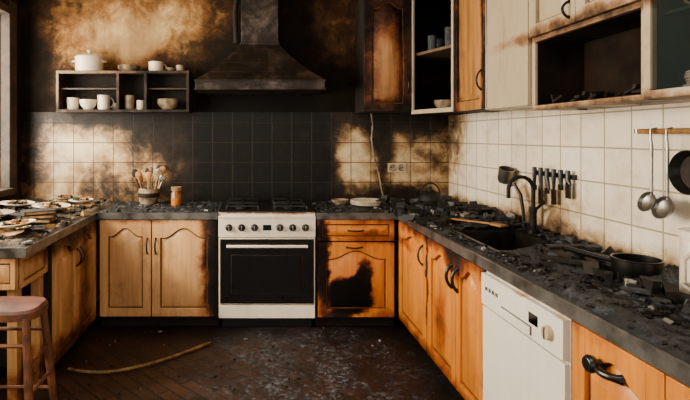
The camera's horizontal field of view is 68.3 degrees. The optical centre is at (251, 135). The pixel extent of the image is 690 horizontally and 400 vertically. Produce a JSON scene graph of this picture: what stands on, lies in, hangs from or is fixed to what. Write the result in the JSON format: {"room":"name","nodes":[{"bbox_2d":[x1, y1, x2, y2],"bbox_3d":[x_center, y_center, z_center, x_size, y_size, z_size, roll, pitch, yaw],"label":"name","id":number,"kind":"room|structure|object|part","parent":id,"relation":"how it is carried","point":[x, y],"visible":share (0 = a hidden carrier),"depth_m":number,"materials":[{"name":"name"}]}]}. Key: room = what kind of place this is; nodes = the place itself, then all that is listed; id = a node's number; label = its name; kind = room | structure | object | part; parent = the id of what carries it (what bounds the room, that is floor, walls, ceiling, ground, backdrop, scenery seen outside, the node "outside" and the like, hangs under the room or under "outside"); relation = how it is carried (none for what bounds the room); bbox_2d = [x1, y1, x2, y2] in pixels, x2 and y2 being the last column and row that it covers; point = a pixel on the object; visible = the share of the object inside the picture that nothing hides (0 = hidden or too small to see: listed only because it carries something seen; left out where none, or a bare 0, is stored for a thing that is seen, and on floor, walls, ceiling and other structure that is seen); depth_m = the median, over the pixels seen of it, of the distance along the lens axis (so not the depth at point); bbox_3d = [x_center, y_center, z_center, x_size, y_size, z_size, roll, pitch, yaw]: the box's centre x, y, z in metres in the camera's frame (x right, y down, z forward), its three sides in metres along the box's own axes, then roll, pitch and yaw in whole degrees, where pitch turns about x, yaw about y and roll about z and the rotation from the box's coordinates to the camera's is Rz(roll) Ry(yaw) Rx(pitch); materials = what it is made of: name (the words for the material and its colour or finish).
{"room":"fire-damaged room","nodes":[
{"label":"fire-damaged room","id":0,"kind":"room"},
{"bbox_2d":[0,0,21,207],"bbox_3d":[-2.020,0.076,1.275,0.200,2.620,5.750,0,0,0],"label":"wall","id":1,"kind":"structure","parent":0,"point":[18,2],"depth_m":4.09,"materials":[{"name":"paint"}]},
{"bbox_2d":[0,0,16,197],"bbox_3d":[-1.940,-0.304,2.650,0.160,1.520,2.700,0,0,0],"label":"window","id":2,"kind":"structure","parent":1,"relation":"in","point":[8,11],"depth_m":3.88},
{"bbox_2d":[0,302,463,399],"bbox_3d":[-0.135,1.436,1.375,3.970,0.100,5.950,0,0,0],"label":"floor","id":3,"kind":"structure","parent":0,"point":[359,383],"depth_m":3.00,"materials":[{"name":"brown wood"}]},
{"bbox_2d":[0,246,47,399],"bbox_3d":[-1.527,0.992,2.602,0.766,0.789,0.386,0,0,0],"label":"base cabinet","id":4,"kind":"object","parent":3,"relation":"on","point":[15,273],"visible":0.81,"depth_m":2.50,"materials":[{"name":"brown wood"}]},
{"bbox_2d":[0,202,689,386],"bbox_3d":[-0.140,0.573,2.378,3.551,0.047,3.516,0,0,0],"label":"countertop","id":5,"kind":"structure","parent":4,"relation":"on","point":[670,364],"depth_m":2.18,"materials":[{"name":"stone"}]},
{"bbox_2d":[0,195,94,235],"bbox_3d":[-1.501,0.499,3.281,0.689,0.075,1.418,0,0,0],"label":"pile","id":6,"kind":"object","parent":5,"relation":"on","point":[3,231],"visible":0.52,"depth_m":3.16,"materials":[{"name":"white ceramic"}]},
{"bbox_2d":[0,209,15,215],"bbox_3d":[-1.620,0.478,3.080,0.280,0.034,0.280,0,0,0],"label":"plate","id":7,"kind":"object","parent":6,"relation":"on","point":[3,212],"visible":1,"depth_m":3.16,"materials":[{"name":"ceramic"}]},
{"bbox_2d":[0,200,34,206],"bbox_3d":[-1.679,0.478,3.550,0.240,0.040,0.240,0,0,0],"label":"plate","id":8,"kind":"object","parent":6,"relation":"on","point":[9,202],"visible":0.98,"depth_m":3.53,"materials":[{"name":"white ceramic"}]},
{"bbox_2d":[0,219,35,228],"bbox_3d":[-1.301,0.478,2.720,0.219,0.043,0.220,0,0,0],"label":"plate","id":9,"kind":"object","parent":6,"relation":"on","point":[23,222],"visible":0.98,"depth_m":2.68,"materials":[{"name":"white ceramic"}]},
{"bbox_2d":[32,202,70,208],"bbox_3d":[-1.379,0.478,3.420,0.250,0.043,0.250,0,0,0],"label":"plate","id":10,"kind":"object","parent":6,"relation":"on","point":[57,205],"visible":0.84,"depth_m":3.40,"materials":[{"name":"white ceramic"}]},
{"bbox_2d":[52,194,81,199],"bbox_3d":[-1.450,0.478,3.900,0.220,0.035,0.220,0,0,0],"label":"plate","id":11,"kind":"object","parent":6,"relation":"on","point":[60,197],"visible":0.93,"depth_m":3.86,"materials":[{"name":"ceramic"}]},
{"bbox_2d":[68,197,92,202],"bbox_3d":[-1.280,0.477,3.720,0.180,0.035,0.180,0,0,0],"label":"plate","id":12,"kind":"object","parent":6,"relation":"on","point":[79,199],"visible":1,"depth_m":3.69,"materials":[{"name":"white ceramic"}]},
{"bbox_2d":[0,198,110,244],"bbox_3d":[-1.497,0.528,3.268,0.792,0.050,1.680,0,0,0],"label":"debris","id":13,"kind":"object","parent":5,"relation":"on","point":[84,212],"visible":0.3,"depth_m":3.31,"materials":[{"name":"paper"}]},
{"bbox_2d":[0,199,115,246],"bbox_3d":[-1.510,0.527,3.290,0.780,0.051,1.660,0,0,0],"label":"ash layer","id":14,"kind":"object","parent":5,"relation":"on","point":[32,235],"visible":0.33,"depth_m":2.98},
{"bbox_2d":[20,207,57,222],"bbox_3d":[-1.301,0.485,3.030,0.212,0.070,0.179,0,0,-17],"label":"book","id":15,"kind":"object","parent":14,"relation":"on","point":[41,215],"visible":0.85,"depth_m":2.98,"materials":[{"name":"paper"}]},
{"bbox_2d":[104,201,219,211],"bbox_3d":[-0.680,0.541,3.845,0.840,0.021,0.550,0,0,0],"label":"ash layer","id":16,"kind":"object","parent":5,"relation":"on","point":[114,208],"visible":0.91,"depth_m":3.77,"materials":[{"name":"grey"}]},
{"bbox_2d":[132,165,165,204],"bbox_3d":[-0.829,0.392,4.000,0.243,0.314,0.179,0,0,28],"label":"utensil crock","id":17,"kind":"object","parent":16,"relation":"on","point":[149,195],"visible":1,"depth_m":3.96,"materials":[{"name":"ceramic"}]},
{"bbox_2d":[106,201,220,211],"bbox_3d":[-0.660,0.541,3.835,0.810,0.025,0.541,0,0,0],"label":"debris","id":18,"kind":"object","parent":5,"relation":"on","point":[203,205],"visible":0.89,"depth_m":3.79,"materials":[{"name":"grey wood"}]},
{"bbox_2d":[171,186,180,205],"bbox_3d":[-0.600,0.475,3.930,0.082,0.148,0.082,0,0,0],"label":"spice jar","id":19,"kind":"object","parent":5,"relation":"on","point":[176,194],"visible":0.99,"depth_m":3.90,"materials":[{"name":"glass"}]},
{"bbox_2d":[312,201,387,211],"bbox_3d":[0.775,0.541,3.845,0.570,0.022,0.550,0,0,0],"label":"ash layer","id":20,"kind":"object","parent":5,"relation":"on","point":[354,208],"visible":0.59,"depth_m":3.78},
{"bbox_2d":[331,198,348,204],"bbox_3d":[0.700,0.526,3.950,0.140,0.045,0.140,0,0,0],"label":"bowl","id":21,"kind":"object","parent":20,"relation":"on","point":[337,201],"visible":0.84,"depth_m":3.91,"materials":[{"name":"ceramic"}]},
{"bbox_2d":[350,198,381,206],"bbox_3d":[0.903,0.526,3.917,0.262,0.046,0.265,0,0,0],"label":"plate stack","id":22,"kind":"object","parent":20,"relation":"on","point":[367,202],"visible":0.94,"depth_m":3.88,"materials":[{"name":"white ceramic"}]},
{"bbox_2d":[312,200,389,212],"bbox_3d":[0.746,0.540,3.838,0.555,0.025,0.562,0,0,0],"label":"debris","id":23,"kind":"object","parent":5,"relation":"on","point":[316,205],"visible":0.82,"depth_m":3.71,"materials":[{"name":"grey wood"}]},
{"bbox_2d":[412,182,442,203],"bbox_3d":[1.390,0.456,3.907,0.214,0.186,0.189,0,0,34],"label":"kettle","id":24,"kind":"object","parent":5,"relation":"on","point":[430,196],"visible":0.82,"depth_m":3.85,"materials":[{"name":"black metal"}]},
{"bbox_2d":[375,195,514,225],"bbox_3d":[1.300,0.511,3.535,0.701,0.112,1.180,0,0,0],"label":"debris","id":25,"kind":"object","parent":5,"relation":"on","point":[408,209],"visible":0.71,"depth_m":3.36,"materials":[{"name":"grey wood"}]},
{"bbox_2d":[451,218,508,226],"bbox_3d":[1.316,0.505,2.908,0.060,0.030,0.390,0,0,-21],"label":"wooden spatula","id":26,"kind":"object","parent":5,"relation":"on","point":[457,219],"visible":0.99,"depth_m":2.84,"materials":[{"name":"brown wood"}]},
{"bbox_2d":[451,230,554,251],"bbox_3d":[1.345,0.632,2.610,0.390,0.176,0.540,0,0,0],"label":"sink","id":27,"kind":"object","parent":5,"relation":"in","point":[497,241],"visible":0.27,"depth_m":2.85,"materials":[{"name":"metal"}]},
{"bbox_2d":[511,183,524,221],"bbox_3d":[1.576,0.416,2.961,0.022,0.268,0.099,0,0,-35],"label":"hose","id":28,"kind":"object","parent":5,"relation":"on","point":[514,184],"visible":0.72,"depth_m":2.93,"materials":[{"name":"metal"}]},
{"bbox_2d":[506,175,545,234],"bbox_3d":[1.525,0.385,2.762,0.180,0.330,0.135,0,0,0],"label":"kitchen faucet","id":29,"kind":"object","parent":5,"relation":"on","point":[533,209],"visible":0.86,"depth_m":2.79,"materials":[{"name":"metal"}]},
{"bbox_2d":[419,195,689,361],"bbox_3d":[1.343,0.513,2.390,0.575,0.078,3.460,0,0,0],"label":"ash layer","id":30,"kind":"object","parent":5,"relation":"on","point":[652,332],"depth_m":1.74,"materials":[{"name":"black"}]},
{"bbox_2d":[440,212,467,221],"bbox_3d":[1.300,0.505,3.150,0.200,0.050,0.200,0,0,0],"label":"lid","id":31,"kind":"object","parent":30,"relation":"on","point":[456,215],"visible":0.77,"depth_m":3.12,"materials":[{"name":"metal"}]},
{"bbox_2d":[463,206,492,213],"bbox_3d":[1.500,0.505,3.300,0.180,0.060,0.180,0,0,0],"label":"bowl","id":32,"kind":"object","parent":30,"relation":"on","point":[479,210],"visible":0.47,"depth_m":3.25,"materials":[{"name":"black"}]},
{"bbox_3d":[1.386,0.506,2.068,0.342,0.048,0.346,0,0,0],"label":"burnt wood slats","id":33,"kind":"part","parent":30,"relation":"part of","materials":[{"name":"black wood"}]},
{"bbox_2d":[564,246,664,284],"bbox_3d":[1.372,0.493,1.875,0.300,0.111,0.162,0,0,12],"label":"saucepan","id":34,"kind":"object","parent":30,"relation":"on","point":[632,265],"visible":0.73,"depth_m":1.85,"materials":[{"name":"black metal"}]},
{"bbox_2d":[429,214,689,353],"bbox_3d":[1.341,0.536,2.093,0.590,0.027,2.830,0,0,0],"label":"debris","id":35,"kind":"object","parent":5,"relation":"on","point":[663,310],"visible":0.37,"depth_m":1.77,"materials":[{"name":"grey wood"}]},
{"bbox_2d":[433,202,689,313],"bbox_3d":[1.434,0.508,2.203,0.404,0.070,3.044,0,0,0],"label":"debris","id":36,"kind":"object","parent":5,"relation":"on","point":[645,285],"visible":0.42,"depth_m":1.86,"materials":[{"name":"grey wood"}]},
{"bbox_2d":[678,227,689,294],"bbox_3d":[1.494,0.417,1.622,0.156,0.264,0.175,0,0,37],"label":"canister","id":37,"kind":"object","parent":5,"relation":"on","point":[684,233],"visible":0.81,"depth_m":1.63,"materials":[{"name":"white ceramic"}]},
{"bbox_2d":[0,296,56,399],"bbox_3d":[-1.080,1.063,2.190,0.366,0.648,0.298,0,0,0],"label":"bar stool","id":38,"kind":"object","parent":3,"relation":"on","point":[23,309],"visible":1,"depth_m":2.17,"materials":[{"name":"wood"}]},
{"bbox_2d":[0,221,95,374],"bbox_3d":[-1.481,0.992,3.172,0.818,0.789,0.745,0,0,0],"label":"base cabinet","id":39,"kind":"object","parent":3,"relation":"on","point":[69,282],"visible":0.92,"depth_m":3.00,"materials":[{"name":"brown wood"}]},
{"bbox_2d":[68,341,210,373],"bbox_3d":[-0.650,1.372,3.046,0.891,0.017,0.164,0,0,-25],"label":"garden hose","id":40,"kind":"object","parent":3,"relation":"on","point":[209,342],"visible":1,"depth_m":2.94,"materials":[{"name":"yellow rubber"}]},
{"bbox_2d":[99,220,218,325],"bbox_3d":[-0.673,0.992,3.821,0.853,0.789,0.608,0,0,0],"label":"base cabinet","id":41,"kind":"object","parent":3,"relation":"on","point":[152,272],"visible":0.98,"depth_m":3.55,"materials":[{"name":"brown wood"}]},
{"bbox_2d":[62,327,438,399],"bbox_3d":[-0.025,1.382,2.501,2.059,0.013,2.205,0,0,0],"label":"debris","id":42,"kind":"object","parent":3,"relation":"on","point":[214,376],"visible":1,"depth_m":3.04,"materials":[{"name":"grey wood"}]},
{"bbox_2d":[218,197,315,326],"bbox_3d":[0.107,0.943,3.800,0.694,0.886,0.601,0,0,0],"label":"gas stove","id":43,"kind":"object","parent":3,"relation":"on","point":[267,248],"visible":1,"depth_m":3.54,"materials":[{"name":"metal"}]},
{"bbox_2d":[315,220,395,325],"bbox_3d":[0.749,0.992,3.821,0.573,0.789,0.608,0,0,0],"label":"base cabinet","id":44,"kind":"object","parent":3,"relation":"on","point":[355,260],"visible":0.96,"depth_m":3.55,"materials":[{"name":"orange wood"}]},
{"bbox_2d":[399,221,426,351],"bbox_3d":[1.303,0.992,3.255,0.598,0.789,0.580,0,0,0],"label":"base cabinet","id":45,"kind":"object","parent":3,"relation":"on","point":[412,243],"visible":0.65,"depth_m":3.20,"materials":[{"name":"orange wood"}]},
{"bbox_2d":[427,237,486,399],"bbox_3d":[1.302,0.992,2.592,0.601,0.789,0.735,0,0,0],"label":"base cabinet","id":46,"kind":"object","parent":3,"relation":"on","point":[454,282],"visible":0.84,"depth_m":2.54,"materials":[{"name":"orange wood"}]},
{"bbox_2d":[482,271,573,399],"bbox_3d":[1.296,0.994,1.923,0.597,0.785,0.585,0,0,0],"label":"dishwasher","id":47,"kind":"object","parent":3,"relation":"on","point":[527,343],"visible":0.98,"depth_m":1.89,"materials":[{"name":"metal"}]},
{"bbox_2d":[572,321,689,399],"bbox_3d":[1.298,0.992,1.160,0.607,0.789,0.920,0,0,0],"label":"base cabinet","id":48,"kind":"object","parent":3,"relation":"on","point":[601,369],"visible":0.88,"depth_m":1.43,"materials":[{"name":"orange wood"}]},
{"bbox_2d":[21,0,448,301],"bbox_3d":[-0.135,0.076,4.244,3.970,2.620,0.212,0,0,0],"label":"wall","id":49,"kind":"structure","parent":0,"point":[311,148],"depth_m":4.14,"materials":[{"name":"tile"}]},
{"bbox_2d":[56,71,191,112],"bbox_3d":[-1.028,-0.354,4.046,1.056,0.330,0.204,0,0,0],"label":"wall shelf","id":50,"kind":"object","parent":49,"relation":"attached to","point":[148,86],"visible":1,"depth_m":4.10,"materials":[{"name":"brown wood"}]},
{"bbox_2d":[67,98,78,108],"bbox_3d":[-1.468,-0.260,4.051,0.112,0.100,0.098,0,0,0],"label":"mug","id":51,"kind":"object","parent":50,"relation":"in","point":[72,103],"visible":0.79,"depth_m":4.01,"materials":[{"name":"white ceramic"}]},
{"bbox_2d":[79,99,96,108],"bbox_3d":[-1.330,-0.252,4.040,0.140,0.084,0.140,0,0,0],"label":"bowl","id":52,"kind":"object","parent":50,"relation":"on","point":[85,103],"visible":0.86,"depth_m":3.99,"materials":[{"name":"white ceramic"}]},
{"bbox_2d":[71,50,106,70],"bbox_3d":[-1.320,-0.609,4.035,0.228,0.178,0.228,0,0,45],"label":"cooking pot","id":53,"kind":"object","parent":50,"relation":"on","point":[88,61],"visible":0.94,"depth_m":3.94,"materials":[{"name":"white ceramic"}]},
{"bbox_2d":[97,95,113,108],"bbox_3d":[-1.192,-0.270,4.040,0.126,0.120,0.100,0,0,0],"label":"mug","id":54,"kind":"object","parent":50,"relation":"in","point":[103,100],"visible":0.88,"depth_m":4.00,"materials":[{"name":"white ceramic"}]},
{"bbox_2d":[124,95,133,108],"bbox_3d":[-1.000,-0.270,4.050,0.080,0.120,0.080,0,0,0],"label":"mug","id":55,"kind":"object","parent":50,"relation":"in","point":[128,99],"visible":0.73,"depth_m":4.02,"materials":[{"name":"ceramic"}]},
{"bbox_2d":[118,64,139,70],"bbox_3d":[-1.000,-0.544,4.040,0.180,0.049,0.180,0,0,0],"label":"bowl","id":56,"kind":"object","parent":50,"relation":"on","point":[125,67],"visible":0.88,"depth_m":3.98,"materials":[{"name":"ceramic"}]},
{"bbox_2d":[137,100,143,108],"bbox_3d":[-0.910,-0.250,4.067,0.064,0.080,0.078,0,0,0],"label":"mug","id":57,"kind":"object","parent":50,"relation":"in","point":[140,103],"visible":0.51,"depth_m":4.03,"materials":[{"name":"white ceramic"}]},
{"bbox_2d":[149,61,166,70],"bbox_3d":[-0.769,-0.560,4.040,0.142,0.080,0.120,0,0,0],"label":"mug","id":58,"kind":"object","parent":50,"relation":"on","point":[153,65],"visible":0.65,"depth_m":3.99,"materials":[{"name":"white ceramic"}]},
{"bbox_2d":[157,99,178,108],"bbox_3d":[-0.680,-0.254,4.040,0.180,0.088,0.180,0,0,0],"label":"bowl","id":59,"kind":"object","parent":50,"relation":"on","point":[163,103],"visible":0.92,"depth_m":3.97,"materials":[{"name":"ceramic"}]},
{"bbox_2d":[164,67,175,70],"bbox_3d":[-0.670,-0.537,4.070,0.100,0.035,0.100,0,0,0],"label":"bowl","id":60,"kind":"object","parent":50,"relation":"on","point":[166,68],"visible":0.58,"depth_m":4.04,"materials":[{"name":"ceramic"}]},
{"bbox_2d":[176,65,184,70],"bbox_3d":[-0.580,-0.545,4.029,0.070,0.050,0.089,0,0,0],"label":"mug","id":61,"kind":"object","parent":50,"relation":"on","point":[178,67],"visible":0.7,"depth_m":3.99,"materials":[{"name":"ceramic"}]},
{"bbox_2d":[194,0,325,94],"bbox_3d":[0.060,-0.785,3.882,0.962,0.893,0.508,0,0,0],"label":"range hood","id":62,"kind":"object","parent":49,"relation":"attached to","point":[259,65],"visible":1,"depth_m":3.76,"materials":[{"name":"metal"}]},
{"bbox_2d":[355,0,410,113],"bbox_3d":[1.038,-0.640,3.946,0.365,0.908,0.368,0,0,0],"label":"upper cabinet","id":63,"kind":"object","parent":49,"relation":"attached to","point":[382,27],"visible":1,"depth_m":3.80,"materials":[{"name":"brown wood"}]},
{"bbox_2d":[370,113,383,195],"bbox_3d":[1.051,0.176,4.098,0.142,0.742,0.052,0,0,26],"label":"hanging cable","id":64,"kind":"object","parent":63,"relation":"hanging from","point":[370,113],"visible":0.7,"depth_m":4.11,"materials":[{"name":"plastic"}]},
{"bbox_2d":[388,163,405,171],"bbox_3d":[1.205,0.264,4.130,0.150,0.075,0.014,0,0,0],"label":"power outlet","id":65,"kind":"object","parent":49,"relation":"attached to","point":[392,167],"visible":1,"depth_m":4.13,"materials":[{"name":"beige plastic"}]},
{"bbox_2d":[449,102,689,266],"bbox_3d":[1.744,0.076,1.275,0.212,2.620,5.750,0,0,0],"label":"wall","id":66,"kind":"structure","parent":0,"point":[610,162],"depth_m":2.45,"materials":[{"name":"tile"}]},
{"bbox_2d":[400,0,471,115],"bbox_3d":[1.429,-0.630,3.753,0.415,0.927,0.766,0,0,0],"label":"upper cabinet","id":67,"kind":"object","parent":66,"relation":"attached to","point":[431,70],"visible":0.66,"depth_m":4.13,"materials":[{"name":"beige wood"}]},
{"bbox_2d":[428,35,436,49],"bbox_3d":[1.360,-0.695,3.750,0.064,0.120,0.064,0,0,0],"label":"drinking glass","id":68,"kind":"object","parent":67,"relation":"in","point":[432,39],"visible":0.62,"depth_m":3.72,"materials":[{"name":"grey glass"}]},
{"bbox_2d":[437,38,444,47],"bbox_3d":[1.450,-0.690,3.820,0.064,0.110,0.064,0,0,0],"label":"drinking glass","id":69,"kind":"object","parent":67,"relation":"in","point":[441,41],"visible":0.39,"depth_m":3.79,"materials":[{"name":"grey glass"}]},
{"bbox_2d":[434,100,450,107],"bbox_3d":[1.420,-0.225,3.650,0.160,0.074,0.160,0,0,0],"label":"bowl","id":70,"kind":"object","parent":67,"relation":"in","point":[438,103],"visible":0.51,"depth_m":3.60,"materials":[{"name":"ceramic"}]},
{"bbox_2d":[445,27,450,45],"bbox_3d":[1.430,-0.710,3.600,0.064,0.150,0.064,0,0,0],"label":"drinking glass","id":71,"kind":"object","parent":67,"relation":"in","point":[447,29],"visible":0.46,"depth_m":3.58,"materials":[{"name":"grey glass"}]},
{"bbox_2d":[453,0,502,112],"bbox_3d":[1.479,-0.626,3.144,0.303,0.935,0.455,0,0,0],"label":"upper cabinet","id":72,"kind":"object","parent":66,"relation":"attached to","point":[468,15],"visible":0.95,"depth_m":3.13,"materials":[{"name":"brown wood"}]},
{"bbox_2d":[497,166,516,183],"bbox_3d":[1.575,0.242,3.080,0.104,0.113,0.105,0,0,41],"label":"cup","id":73,"kind":"object","parent":66,"relation":"attached to","point":[505,173],"visible":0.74,"depth_m":3.06,"materials":[{"name":"ceramic"}]},
{"bbox_2d":[485,0,532,110],"bbox_3d":[1.496,-0.622,2.687,0.269,0.945,0.455,0,0,0],"label":"upper cabinet","id":74,"kind":"object","parent":66,"relation":"attached to","point":[508,44],"visible":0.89,"depth_m":2.65,"materials":[{"name":"wood"}]},
{"bbox_2d":[532,167,576,204],"bbox_3d":[1.617,0.277,2.680,0.040,0.202,0.360,0,0,0],"label":"utensil rack","id":75,"kind":"object","parent":66,"relation":"attached to","point":[553,174],"visible":0.95,"depth_m":2.65,"materials":[{"name":"black metal"}]},
{"bbox_2d":[529,0,689,109],"bbox_3d":[1.480,-0.610,2.098,0.305,0.968,0.715,0,0,0],"label":"upper cabinet","id":76,"kind":"object","parent":66,"relation":"attached to","point":[579,46],"visible":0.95,"depth_m":2.25,"materials":[{"name":"wood"}]},
{"bbox_2d":[551,84,641,109],"bbox_3d":[1.499,-0.161,2.099,0.178,0.084,0.592,0,0,0],"label":"debris","id":77,"kind":"object","parent":76,"relation":"on","point":[636,88],"visible":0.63,"depth_m":2.17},
{"bbox_2d":[634,128,689,133],"bbox_3d":[1.612,-0.019,1.712,0.050,0.021,0.723,0,0,0],"label":"utensil rail","id":78,"kind":"object","parent":66,"relation":"attached to","point":[659,130],"visible":0.95,"depth_m":1.92,"materials":[{"name":"brown wood"}]},
{"bbox_2d":[637,127,656,211],"bbox_3d":[1.561,0.132,1.964,0.063,0.333,0.069,0,0,40],"label":"ladle","id":79,"kind":"object","parent":78,"relation":"hanging from","point":[645,201],"visible":0.97,"depth_m":1.96,"materials":[{"name":"metal"}]},
{"bbox_2d":[651,127,673,218],"bbox_3d":[1.571,0.140,1.890,0.059,0.350,0.092,0,0,0],"label":"ladle","id":80,"kind":"object","parent":78,"relation":"hanging from","point":[664,207],"visible":0.99,"depth_m":1.89,"materials":[{"name":"metal"}]},
{"bbox_2d":[668,150,689,194],"bbox_3d":[1.579,0.088,1.780,0.044,0.246,0.160,0,0,0],"label":"frying pan","id":81,"kind":"object","parent":78,"relation":"hanging from","point":[679,165],"visible":1,"depth_m":1.83,"materials":[{"name":"metal"}]},
{"bbox_2d":[644,0,689,99],"bbox_3d":[1.498,-0.610,1.375,0.267,0.968,0.720,0,0,0],"label":"upper cabinet","id":82,"kind":"object","parent":66,"relation":"attached to","point":[666,22],"visible":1,"depth_m":1.71,"materials":[{"name":"grey wood"}]},
{"bbox_2d":[683,70,689,86],"bbox_3d":[1.500,-0.182,1.602,0.170,0.064,0.164,0,0,0],"label":"plate stack","id":83,"kind":"object","parent":82,"relation":"in","point":[687,76],"visible":0.92,"depth_m":1.63,"materials":[{"name":"white ceramic"}]}
]}

